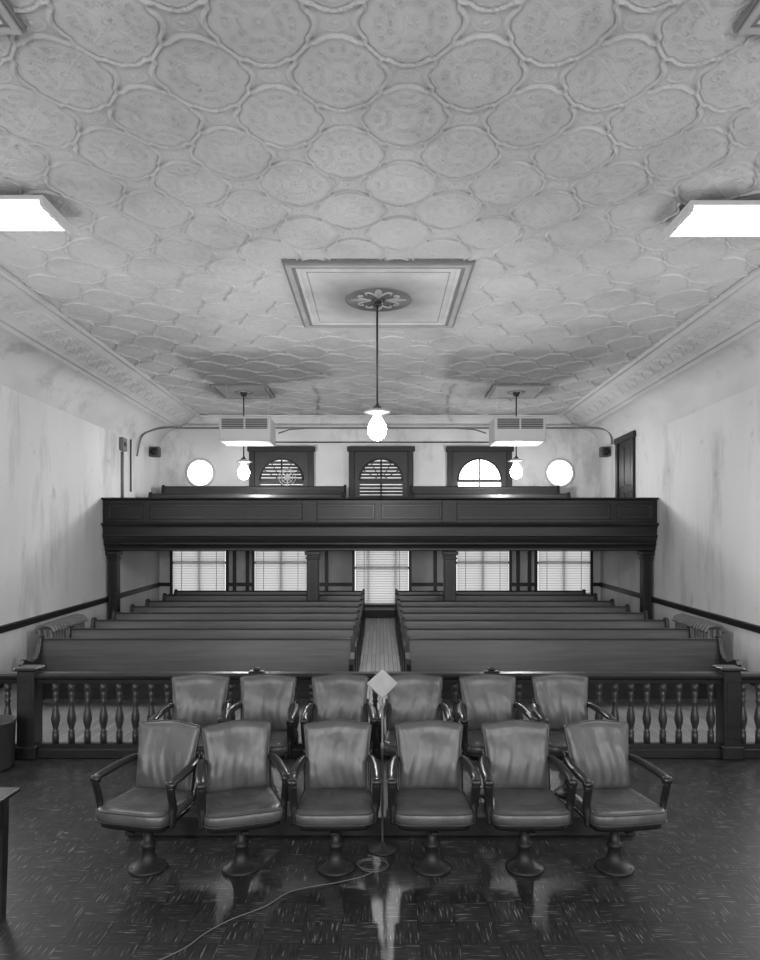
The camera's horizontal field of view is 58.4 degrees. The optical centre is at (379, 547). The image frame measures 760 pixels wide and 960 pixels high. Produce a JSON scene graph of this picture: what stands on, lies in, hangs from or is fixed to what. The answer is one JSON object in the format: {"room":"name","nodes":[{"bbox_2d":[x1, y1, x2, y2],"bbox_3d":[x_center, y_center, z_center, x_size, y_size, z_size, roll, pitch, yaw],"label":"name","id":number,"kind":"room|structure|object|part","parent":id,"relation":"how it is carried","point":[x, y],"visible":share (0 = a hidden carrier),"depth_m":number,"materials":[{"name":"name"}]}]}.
{"room":"courtroom","nodes":[
{"label":"courtroom","id":0,"kind":"room"},
{"bbox_2d":[0,384,158,670],"bbox_3d":[-6.100,-0.105,8.000,0.200,5.010,21.400,0,0,0],"label":"wall","id":1,"kind":"structure","parent":0,"point":[57,466],"depth_m":12.54,"materials":[{"name":"paint"}]},
{"bbox_2d":[0,582,161,633],"bbox_3d":[-5.962,1.388,7.995,0.074,0.908,20.990,0,0,0],"label":"trim","id":2,"kind":"structure","parent":1,"relation":"attached to","point":[25,622],"depth_m":12.82,"materials":[{"name":"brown wood"}]},
{"bbox_2d":[0,266,199,448],"bbox_3d":[-5.420,-3.095,10.750,1.160,1.010,15.500,0,0,0],"label":"trim","id":3,"kind":"structure","parent":1,"relation":"attached to","point":[46,356],"depth_m":12.27,"materials":[{"name":"white paint"}]},
{"bbox_3d":[-5.420,-3.095,10.750,1.160,1.010,15.500,0,0,0],"label":"cornice","id":4,"kind":"part","parent":3,"relation":"part of","materials":[{"name":"paint"}]},
{"bbox_2d":[121,452,123,497],"bbox_3d":[-5.960,-1.690,15.750,0.055,1.080,0.055,0,0,23],"label":"conduit pipe","id":5,"kind":"object","parent":1,"relation":"attached to","point":[122,453],"visible":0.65,"depth_m":15.73,"materials":[{"name":"grey metal"}]},
{"bbox_2d":[119,437,126,451],"bbox_3d":[-5.940,-2.400,15.750,0.100,0.300,0.260,0,0,0],"label":"electrical box","id":6,"kind":"object","parent":1,"relation":"attached to","point":[122,441],"visible":1,"depth_m":15.64,"materials":[{"name":"grey paint"}]},
{"bbox_2d":[130,439,131,491],"bbox_3d":[-5.970,-1.975,16.300,0.033,1.250,0.033,0,0,23],"label":"conduit pipe","id":7,"kind":"object","parent":1,"relation":"attached to","point":[130,439],"visible":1,"depth_m":16.29,"materials":[{"name":"metal"}]},
{"bbox_2d":[150,446,160,456],"bbox_3d":[-5.850,-2.500,17.694,0.240,0.260,0.212,0,0,0],"label":"wall speaker","id":8,"kind":"object","parent":1,"relation":"attached to","point":[155,451],"visible":1,"depth_m":17.60,"materials":[{"name":"grey plastic"}]},
{"bbox_2d":[136,427,612,455],"bbox_3d":[0.000,-2.741,17.426,11.918,1.005,1.695,0,0,0],"label":"conduit pipe","id":9,"kind":"object","parent":1,"relation":"attached to","point":[143,434],"visible":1,"depth_m":18.23,"materials":[{"name":"grey metal"}]},
{"bbox_2d":[278,428,305,433],"bbox_3d":[-2.079,-2.875,16.645,0.125,0.681,3.118,0,0,5],"label":"conduit pipe","id":10,"kind":"object","parent":9,"relation":"attached to","point":[296,428],"visible":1,"depth_m":15.96,"materials":[{"name":"grey metal"}]},
{"bbox_2d":[458,428,485,433],"bbox_3d":[2.179,-2.875,16.645,0.125,0.681,3.118,0,0,-5],"label":"conduit pipe","id":11,"kind":"object","parent":9,"relation":"attached to","point":[458,428],"visible":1,"depth_m":15.93,"materials":[{"name":"grey metal"}]},
{"bbox_2d":[0,617,755,741],"bbox_3d":[0.000,2.154,13.050,12.400,0.591,11.300,0,0,0],"label":"floor","id":12,"kind":"structure","parent":0,"point":[63,704],"depth_m":9.53,"materials":[{"name":"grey wood"}]},
{"bbox_2d":[34,614,87,637],"bbox_3d":[-5.660,1.701,12.130,0.374,0.935,1.326,0,0,0],"label":"radiator","id":13,"kind":"object","parent":12,"relation":"on","point":[57,628],"visible":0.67,"depth_m":11.81,"materials":[{"name":"grey metal"}]},
{"bbox_2d":[106,551,122,619],"bbox_3d":[-5.840,1.046,14.940,0.280,1.957,0.280,0,0,0],"label":"column","id":14,"kind":"structure","parent":12,"relation":"on","point":[113,557],"depth_m":14.84,"materials":[{"name":"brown wood"}]},
{"bbox_2d":[18,636,354,699],"bbox_3d":[-2.690,1.764,9.740,4.640,0.950,0.640,0,0,0],"label":"pew","id":15,"kind":"object","parent":12,"relation":"on","point":[58,654],"visible":0.52,"depth_m":9.94,"materials":[{"name":"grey wood"}]},
{"bbox_2d":[65,626,356,670],"bbox_3d":[-2.690,1.724,10.660,4.640,0.950,0.640,0,0,0],"label":"pew","id":16,"kind":"object","parent":12,"relation":"on","point":[71,632],"visible":0.31,"depth_m":10.89,"materials":[{"name":"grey wood"}]},
{"bbox_2d":[90,617,358,670],"bbox_3d":[-2.690,1.685,11.580,4.640,0.950,0.640,0,0,0],"label":"pew","id":17,"kind":"object","parent":12,"relation":"on","point":[95,623],"visible":0.3,"depth_m":11.81,"materials":[{"name":"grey wood"}]},
{"bbox_2d":[111,610,359,664],"bbox_3d":[-2.690,1.645,12.500,4.640,0.950,0.640,0,0,0],"label":"pew","id":18,"kind":"object","parent":12,"relation":"on","point":[116,615],"visible":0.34,"depth_m":12.73,"materials":[{"name":"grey wood"}]},
{"bbox_2d":[130,604,361,655],"bbox_3d":[-2.690,1.606,13.420,4.640,0.950,0.640,0,0,0],"label":"pew","id":19,"kind":"object","parent":12,"relation":"on","point":[133,608],"visible":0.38,"depth_m":13.65,"materials":[{"name":"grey wood"}]},
{"bbox_2d":[145,599,362,644],"bbox_3d":[-2.690,1.567,14.320,4.640,0.950,0.640,0,0,0],"label":"pew","id":20,"kind":"object","parent":12,"relation":"on","point":[148,602],"visible":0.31,"depth_m":14.55,"materials":[{"name":"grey wood"}]},
{"bbox_2d":[162,593,363,636],"bbox_3d":[-2.690,1.518,15.460,4.640,0.950,0.640,0,0,0],"label":"pew","id":21,"kind":"object","parent":12,"relation":"on","point":[165,597],"visible":0.27,"depth_m":15.69,"materials":[{"name":"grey wood"}]},
{"bbox_2d":[174,589,364,629],"bbox_3d":[-2.690,1.480,16.340,4.640,0.950,0.640,0,0,0],"label":"pew","id":22,"kind":"object","parent":12,"relation":"on","point":[176,592],"visible":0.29,"depth_m":16.57,"materials":[{"name":"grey wood"}]},
{"bbox_2d":[305,551,320,600],"bbox_3d":[-1.470,1.046,14.940,0.340,1.957,0.340,0,0,0],"label":"column","id":23,"kind":"structure","parent":12,"relation":"on","point":[312,557],"depth_m":14.81,"materials":[{"name":"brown wood"}]},
{"bbox_2d":[101,498,658,550],"bbox_3d":[0.000,-0.510,16.462,11.980,1.150,3.755,0,0,0],"label":"balcony","id":24,"kind":"object","parent":23,"relation":"on","point":[129,524],"visible":1,"depth_m":14.70,"materials":[{"name":"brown wood"}]},
{"bbox_2d":[148,492,343,497],"bbox_3d":[-3.250,-0.890,16.330,4.760,0.950,0.640,0,0,0],"label":"pew","id":25,"kind":"object","parent":24,"relation":"on","point":[151,495],"depth_m":16.56,"materials":[{"name":"grey wood"}]},
{"bbox_2d":[161,485,345,497],"bbox_3d":[-3.250,-1.160,17.330,4.760,0.950,0.640,0,0,0],"label":"pew","id":26,"kind":"object","parent":24,"relation":"on","point":[165,489],"depth_m":17.56,"materials":[{"name":"grey wood"}]},
{"bbox_2d":[279,469,295,485],"bbox_3d":[-2.450,-1.391,18.030,0.458,1.413,0.400,0,0,0],"label":"pedestal fan","id":27,"kind":"object","parent":24,"relation":"on","point":[287,477],"visible":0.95,"depth_m":17.94,"materials":[{"name":"grey paint"}]},
{"bbox_2d":[410,485,559,497],"bbox_3d":[2.700,-1.160,17.330,3.860,0.950,0.640,0,0,0],"label":"pew","id":28,"kind":"object","parent":24,"relation":"on","point":[416,489],"depth_m":17.56,"materials":[{"name":"grey wood"}]},
{"bbox_2d":[411,492,570,497],"bbox_3d":[2.700,-0.890,16.330,3.860,0.950,0.640,0,0,0],"label":"pew","id":29,"kind":"object","parent":24,"relation":"on","point":[413,495],"depth_m":16.56,"materials":[{"name":"grey wood"}]},
{"bbox_2d":[441,551,457,600],"bbox_3d":[1.530,1.046,14.940,0.340,1.957,0.340,0,0,0],"label":"column","id":30,"kind":"structure","parent":12,"relation":"on","point":[449,558],"depth_m":14.81,"materials":[{"name":"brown wood"}]},
{"bbox_2d":[395,589,585,629],"bbox_3d":[2.690,1.480,16.340,4.640,0.950,0.640,0,0,0],"label":"pew","id":31,"kind":"object","parent":12,"relation":"on","point":[583,592],"visible":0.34,"depth_m":16.57,"materials":[{"name":"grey wood"}]},
{"bbox_2d":[396,593,597,636],"bbox_3d":[2.690,1.518,15.460,4.640,0.950,0.640,0,0,0],"label":"pew","id":32,"kind":"object","parent":12,"relation":"on","point":[594,597],"visible":0.28,"depth_m":15.69,"materials":[{"name":"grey wood"}]},
{"bbox_2d":[397,599,614,644],"bbox_3d":[2.690,1.567,14.320,4.640,0.950,0.640,0,0,0],"label":"pew","id":33,"kind":"object","parent":12,"relation":"on","point":[611,602],"visible":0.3,"depth_m":14.55,"materials":[{"name":"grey wood"}]},
{"bbox_2d":[398,604,629,655],"bbox_3d":[2.690,1.606,13.420,4.640,0.950,0.640,0,0,0],"label":"pew","id":34,"kind":"object","parent":12,"relation":"on","point":[626,608],"visible":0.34,"depth_m":13.65,"materials":[{"name":"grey wood"}]},
{"bbox_2d":[400,610,648,664],"bbox_3d":[2.690,1.645,12.500,4.640,0.950,0.640,0,0,0],"label":"pew","id":35,"kind":"object","parent":12,"relation":"on","point":[643,615],"visible":0.29,"depth_m":12.73,"materials":[{"name":"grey wood"}]},
{"bbox_2d":[401,617,669,670],"bbox_3d":[2.690,1.685,11.580,4.640,0.950,0.640,0,0,0],"label":"pew","id":36,"kind":"object","parent":12,"relation":"on","point":[664,623],"visible":0.31,"depth_m":11.81,"materials":[{"name":"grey wood"}]},
{"bbox_2d":[403,626,694,670],"bbox_3d":[2.690,1.724,10.660,4.640,0.950,0.640,0,0,0],"label":"pew","id":37,"kind":"object","parent":12,"relation":"on","point":[688,632],"visible":0.27,"depth_m":10.89,"materials":[{"name":"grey wood"}]},
{"bbox_2d":[405,636,741,698],"bbox_3d":[2.690,1.764,9.740,4.640,0.950,0.640,0,0,0],"label":"pew","id":38,"kind":"object","parent":12,"relation":"on","point":[421,654],"visible":0.55,"depth_m":9.94,"materials":[{"name":"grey wood"}]},
{"bbox_2d":[637,551,653,619],"bbox_3d":[5.840,1.046,14.940,0.280,1.957,0.280,0,0,0],"label":"column","id":39,"kind":"structure","parent":12,"relation":"on","point":[645,557],"depth_m":14.84,"materials":[{"name":"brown wood"}]},
{"bbox_2d":[672,614,725,637],"bbox_3d":[5.660,1.701,12.130,0.374,0.935,1.326,0,0,0],"label":"radiator","id":40,"kind":"object","parent":12,"relation":"on","point":[702,628],"visible":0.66,"depth_m":11.81,"materials":[{"name":"grey metal"}]},
{"bbox_2d":[0,0,759,414],"bbox_3d":[0.000,-3.587,10.950,9.720,0.032,15.100,0,0,0],"label":"ceiling","id":41,"kind":"structure","parent":0,"point":[189,149],"depth_m":6.50,"materials":[{"name":"metal"}]},
{"bbox_2d":[0,0,26,34],"bbox_3d":[-3.080,-3.545,4.050,1.280,0.130,1.300,0,0,0],"label":"ceiling panel","id":42,"kind":"object","parent":41,"relation":"attached to","point":[11,23],"visible":1,"depth_m":4.58,"materials":[{"name":"paint"}]},
{"bbox_2d":[0,195,71,233],"bbox_3d":[-4.055,-3.473,7.100,1.390,0.105,0.640,0,0,0],"label":"fluorescent light fixture","id":43,"kind":"object","parent":41,"relation":"attached to","point":[17,212],"visible":1,"depth_m":7.02,"materials":[{"name":"white"}]},
{"bbox_2d":[209,383,274,398],"bbox_3d":[-3.100,-3.545,15.475,1.250,0.130,1.250,0,0,0],"label":"ceiling panel","id":44,"kind":"object","parent":41,"relation":"attached to","point":[252,390],"visible":0.96,"depth_m":15.32,"materials":[{"name":"paint"}]},
{"bbox_2d":[235,394,251,479],"bbox_3d":[-3.100,-2.522,15.470,0.380,1.937,0.380,0,0,0],"label":"pendant light","id":45,"kind":"object","parent":44,"relation":"hanging from","point":[243,471],"visible":0.98,"depth_m":15.40,"materials":[{"name":"white glass"}]},
{"bbox_2d":[219,384,274,445],"bbox_3d":[-2.850,-2.888,14.662,1.080,1.275,0.775,0,0,0],"label":"air conditioner","id":46,"kind":"object","parent":41,"relation":"hanging from","point":[233,430],"visible":1,"depth_m":14.30,"materials":[{"name":"grey paint"}]},
{"bbox_2d":[282,259,474,327],"bbox_3d":[-0.020,-3.545,9.710,2.400,0.130,2.480,0,0,0],"label":"ceiling panel","id":47,"kind":"object","parent":41,"relation":"attached to","point":[334,293],"visible":0.96,"depth_m":9.38,"materials":[{"name":"paint"}]},
{"bbox_2d":[364,302,389,440],"bbox_3d":[-0.040,-2.512,9.710,0.380,1.957,0.380,0,0,0],"label":"pendant light","id":48,"kind":"object","parent":47,"relation":"hanging from","point":[377,429],"visible":1,"depth_m":9.66,"materials":[{"name":"white glass"}]},
{"bbox_2d":[489,384,545,445],"bbox_3d":[2.950,-2.888,14.662,1.080,1.275,0.775,0,0,0],"label":"air conditioner","id":49,"kind":"object","parent":41,"relation":"hanging from","point":[503,430],"visible":1,"depth_m":14.30,"materials":[{"name":"grey paint"}]},
{"bbox_2d":[485,383,550,398],"bbox_3d":[3.100,-3.545,15.475,1.250,0.130,1.250,0,0,0],"label":"ceiling panel","id":50,"kind":"object","parent":41,"relation":"attached to","point":[504,390],"visible":0.95,"depth_m":15.32,"materials":[{"name":"paint"}]},
{"bbox_2d":[508,394,523,478],"bbox_3d":[3.100,-2.532,15.470,0.380,1.917,0.380,0,0,0],"label":"pendant light","id":51,"kind":"object","parent":50,"relation":"hanging from","point":[516,470],"visible":0.99,"depth_m":15.40,"materials":[{"name":"white glass"}]},
{"bbox_2d":[663,200,759,239],"bbox_3d":[3.870,-3.470,7.215,1.460,0.110,0.670,0,0,0],"label":"fluorescent light fixture","id":52,"kind":"object","parent":41,"relation":"attached to","point":[698,217],"visible":1,"depth_m":7.12,"materials":[{"name":"grey paint"}]},
{"bbox_2d":[733,0,759,34],"bbox_3d":[3.080,-3.545,4.050,1.280,0.130,1.300,0,0,0],"label":"ceiling panel","id":53,"kind":"object","parent":41,"relation":"attached to","point":[748,23],"visible":1,"depth_m":4.58,"materials":[{"name":"paint"}]},
{"bbox_2d":[0,758,759,959],"bbox_3d":[0.000,2.325,2.350,12.400,0.150,10.100,0,0,0],"label":"floor","id":54,"kind":"structure","parent":0,"point":[693,891],"depth_m":4.47,"materials":[{"name":"tile"}]},
{"bbox_2d":[0,714,16,771],"bbox_3d":[-3.980,2.005,6.950,0.480,0.490,0.480,0,0,0],"label":"waste bin","id":55,"kind":"object","parent":54,"relation":"on","point":[7,722],"visible":1,"depth_m":6.89,"materials":[{"name":"grey metal"}]},
{"bbox_2d":[0,787,19,920],"bbox_3d":[-2.910,1.863,3.850,1.380,0.775,0.700,0,0,0],"label":"table","id":56,"kind":"object","parent":54,"relation":"on","point":[6,793],"visible":1,"depth_m":4.11,"materials":[{"name":"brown wood"}]},
{"bbox_2d":[90,720,202,876],"bbox_3d":[-1.623,1.768,4.812,0.638,0.964,0.611,0,0,13],"label":"chair","id":57,"kind":"object","parent":54,"relation":"on","point":[163,792],"visible":1,"depth_m":4.83,"materials":[{"name":"leather"}]},
{"bbox_2d":[195,720,289,876],"bbox_3d":[-0.985,1.768,4.811,0.638,0.964,0.611,0,0,-18],"label":"chair","id":58,"kind":"object","parent":54,"relation":"on","point":[235,793],"visible":0.99,"depth_m":4.88,"materials":[{"name":"leather"}]},
{"bbox_2d":[159,857,388,959],"bbox_3d":[-0.617,2.235,4.235,0.241,0.017,1.863,0,0,44],"label":"cable","id":59,"kind":"object","parent":54,"relation":"on","point":[380,857],"visible":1,"depth_m":4.50,"materials":[{"name":"grey plastic"}]},
{"bbox_2d":[288,719,381,876],"bbox_3d":[-0.311,1.768,4.813,0.638,0.964,0.611,0,0,-1],"label":"chair","id":60,"kind":"object","parent":54,"relation":"on","point":[339,763],"visible":1,"depth_m":4.90,"materials":[{"name":"leather"}]},
{"bbox_2d":[126,771,627,835],"bbox_3d":[0.000,2.170,5.825,4.000,0.160,1.090,0,0,0],"label":"platform","id":61,"kind":"object","parent":54,"relation":"on","point":[187,825],"visible":0.12,"depth_m":5.30,"materials":[{"name":"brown wood"}]},
{"bbox_2d":[149,673,231,798],"bbox_3d":[-1.587,1.607,5.813,0.638,0.964,0.611,0,0,-3],"label":"chair","id":62,"kind":"object","parent":61,"relation":"on","point":[200,699],"visible":0.56,"depth_m":5.99,"materials":[{"name":"leather"}]},
{"bbox_2d":[218,673,298,793],"bbox_3d":[-1.008,1.607,5.813,0.638,0.964,0.611,0,0,3],"label":"chair","id":63,"kind":"object","parent":61,"relation":"on","point":[269,697],"visible":0.68,"depth_m":5.98,"materials":[{"name":"leather"}]},
{"bbox_2d":[300,673,376,755],"bbox_3d":[-0.346,1.607,5.813,0.638,0.964,0.611,0,0,-2],"label":"chair","id":64,"kind":"object","parent":61,"relation":"on","point":[341,696],"visible":0.56,"depth_m":5.99,"materials":[{"name":"leather"}]},
{"bbox_2d":[377,673,453,758],"bbox_3d":[0.296,1.607,5.813,0.638,0.964,0.611,0,0,2],"label":"chair","id":65,"kind":"object","parent":61,"relation":"on","point":[416,696],"visible":0.65,"depth_m":5.99,"materials":[{"name":"leather"}]},
{"bbox_2d":[456,673,536,796],"bbox_3d":[0.969,1.607,5.813,0.638,0.964,0.611,0,0,-2],"label":"chair","id":66,"kind":"object","parent":61,"relation":"on","point":[486,697],"visible":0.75,"depth_m":5.98,"materials":[{"name":"leather"}]},
{"bbox_2d":[531,673,616,798],"bbox_3d":[1.618,1.607,5.813,0.638,0.964,0.611,0,0,-3],"label":"chair","id":67,"kind":"object","parent":61,"relation":"on","point":[561,699],"visible":0.64,"depth_m":5.98,"materials":[{"name":"leather"}]},
{"bbox_2d":[0,665,759,759],"bbox_3d":[0.000,1.762,7.320,11.940,0.975,0.240,0,0,0],"label":"balustrade","id":68,"kind":"object","parent":54,"relation":"on","point":[730,743],"visible":0.44,"depth_m":7.29,"materials":[{"name":"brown wood"}]},
{"bbox_2d":[366,669,397,855],"bbox_3d":[0.018,1.581,5.080,0.240,1.337,0.240,0,0,0],"label":"microphone stand","id":69,"kind":"object","parent":54,"relation":"on","point":[382,683],"visible":1,"depth_m":5.07,"materials":[{"name":"metal"}]},
{"bbox_2d":[387,719,480,876],"bbox_3d":[0.365,1.768,4.813,0.638,0.964,0.611,0,0,0],"label":"chair","id":70,"kind":"object","parent":54,"relation":"on","point":[425,771],"visible":1,"depth_m":4.89,"materials":[{"name":"leather"}]},
{"bbox_2d":[478,719,577,876],"bbox_3d":[1.014,1.768,4.813,0.638,0.964,0.611,0,0,-1],"label":"chair","id":71,"kind":"object","parent":54,"relation":"on","point":[513,764],"visible":1,"depth_m":4.87,"materials":[{"name":"leather"}]},
{"bbox_2d":[562,720,672,876],"bbox_3d":[1.645,1.768,4.812,0.638,0.964,0.611,0,0,-8],"label":"chair","id":72,"kind":"object","parent":54,"relation":"on","point":[599,757],"visible":0.93,"depth_m":4.82,"materials":[{"name":"leather"}]},
{"bbox_2d":[159,423,600,609],"bbox_3d":[0.000,-0.650,18.600,12.000,6.100,0.200,0,0,0],"label":"wall","id":73,"kind":"structure","parent":0,"point":[179,447],"depth_m":18.50,"materials":[{"name":"paint"}]},
{"bbox_2d":[168,551,228,594],"bbox_3d":[-4.900,0.665,18.435,1.640,1.310,0.130,0,0,0],"label":"window","id":74,"kind":"structure","parent":73,"relation":"in","point":[189,570],"depth_m":18.42,"materials":[{"name":"white glass"}]},
{"bbox_2d":[186,458,214,485],"bbox_3d":[-4.880,-2.040,18.470,0.810,0.810,0.070,0,0,0],"label":"window","id":75,"kind":"structure","parent":73,"relation":"in","point":[200,471],"depth_m":18.49,"materials":[{"name":"white glass"}]},
{"bbox_2d":[252,551,306,590],"bbox_3d":[-2.685,0.665,18.435,1.630,1.310,0.130,0,0,0],"label":"window","id":76,"kind":"structure","parent":73,"relation":"in","point":[271,570],"depth_m":18.42,"materials":[{"name":"white glass"}]},
{"bbox_2d":[247,446,314,485],"bbox_3d":[-2.670,-1.725,18.425,1.830,2.050,0.150,0,0,0],"label":"window","id":77,"kind":"structure","parent":73,"relation":"in","point":[268,462],"depth_m":18.43,"materials":[{"name":"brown wood"}]},
{"bbox_2d":[161,583,598,585],"bbox_3d":[0.000,0.990,18.475,11.900,0.100,0.050,0,0,0],"label":"trim","id":78,"kind":"structure","parent":73,"relation":"attached to","point":[162,584],"depth_m":18.45,"materials":[{"name":"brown wood"}]},
{"bbox_2d":[365,610,394,616],"bbox_3d":[0.000,1.780,18.480,11.900,0.180,0.040,0,0,0],"label":"baseboard","id":79,"kind":"structure","parent":73,"relation":"attached to","point":[368,613],"depth_m":18.46,"materials":[{"name":"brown wood"}]},
{"bbox_2d":[188,415,571,426],"bbox_3d":[0.000,-3.440,18.400,10.400,0.280,0.200,0,0,0],"label":"crown molding","id":80,"kind":"structure","parent":73,"relation":"attached to","point":[204,420],"depth_m":18.42,"materials":[{"name":"white paint"}]},
{"bbox_2d":[347,446,414,497],"bbox_3d":[0.030,-1.725,18.425,1.830,2.050,0.150,0,0,0],"label":"window","id":81,"kind":"structure","parent":73,"relation":"in","point":[374,471],"depth_m":18.43,"materials":[{"name":"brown wood"}]},
{"bbox_2d":[352,551,410,606],"bbox_3d":[0.050,0.805,18.435,1.660,1.590,0.130,0,0,0],"label":"window","id":82,"kind":"structure","parent":73,"relation":"in","point":[379,573],"depth_m":18.42,"materials":[{"name":"white glass"}]},
{"bbox_2d":[275,442,488,442],"bbox_3d":[0.050,-2.870,18.460,7.100,0.032,0.032,0,0,0],"label":"conduit pipe","id":83,"kind":"object","parent":73,"relation":"attached to","point":[275,442],"visible":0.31,"depth_m":18.45,"materials":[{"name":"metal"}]},
{"bbox_2d":[233,551,530,590],"bbox_3d":[0.055,0.930,18.470,8.100,1.840,0.060,0,0,0],"label":"posts","id":84,"kind":"object","parent":73,"relation":"attached to","point":[234,552],"visible":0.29,"depth_m":18.44,"materials":[{"name":"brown wood"}]},
{"bbox_2d":[446,446,513,485],"bbox_3d":[2.700,-1.725,18.425,1.830,2.050,0.150,0,0,0],"label":"window","id":85,"kind":"structure","parent":73,"relation":"in","point":[466,465],"depth_m":18.43,"materials":[{"name":"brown wood"}]},
{"bbox_2d":[456,551,511,590],"bbox_3d":[2.785,0.665,18.435,1.630,1.310,0.130,0,0,0],"label":"window","id":86,"kind":"structure","parent":73,"relation":"in","point":[475,570],"depth_m":18.42,"materials":[{"name":"white glass"}]},
{"bbox_2d":[545,458,574,487],"bbox_3d":[4.880,-2.040,18.470,0.810,0.810,0.070,0,0,0],"label":"window","id":87,"kind":"structure","parent":73,"relation":"in","point":[559,471],"depth_m":18.49,"materials":[{"name":"white glass"}]},
{"bbox_2d":[534,551,592,594],"bbox_3d":[4.985,0.665,18.435,1.630,1.310,0.130,0,0,0],"label":"window","id":88,"kind":"structure","parent":73,"relation":"in","point":[553,570],"depth_m":18.42,"materials":[{"name":"white glass"}]},
{"bbox_2d":[601,384,759,670],"bbox_3d":[6.100,-0.105,8.000,0.200,5.010,21.400,0,0,0],"label":"wall","id":89,"kind":"structure","parent":0,"point":[702,466],"depth_m":12.61,"materials":[{"name":"paint"}]},
{"bbox_2d":[599,446,609,456],"bbox_3d":[5.850,-2.500,17.694,0.240,0.260,0.212,0,0,0],"label":"wall speaker","id":90,"kind":"object","parent":89,"relation":"attached to","point":[604,451],"visible":1,"depth_m":17.60,"materials":[{"name":"grey plastic"}]},
{"bbox_2d":[614,430,635,497],"bbox_3d":[5.957,-1.725,16.550,0.075,2.050,1.300,0,0,0],"label":"door","id":91,"kind":"structure","parent":89,"relation":"in","point":[625,445],"depth_m":16.46,"materials":[{"name":"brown wood"}]},
{"bbox_2d":[560,266,759,448],"bbox_3d":[5.420,-3.095,10.750,1.160,1.010,15.500,0,0,0],"label":"crown molding","id":92,"kind":"structure","parent":89,"relation":"attached to","point":[713,356],"depth_m":12.25,"materials":[{"name":"white paint"}]},
{"bbox_2d":[598,582,759,633],"bbox_3d":[5.962,1.388,7.995,0.074,0.908,20.990,0,0,0],"label":"trim","id":93,"kind":"structure","parent":89,"relation":"attached to","point":[734,622],"depth_m":12.82,"materials":[{"name":"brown wood"}]}
]}

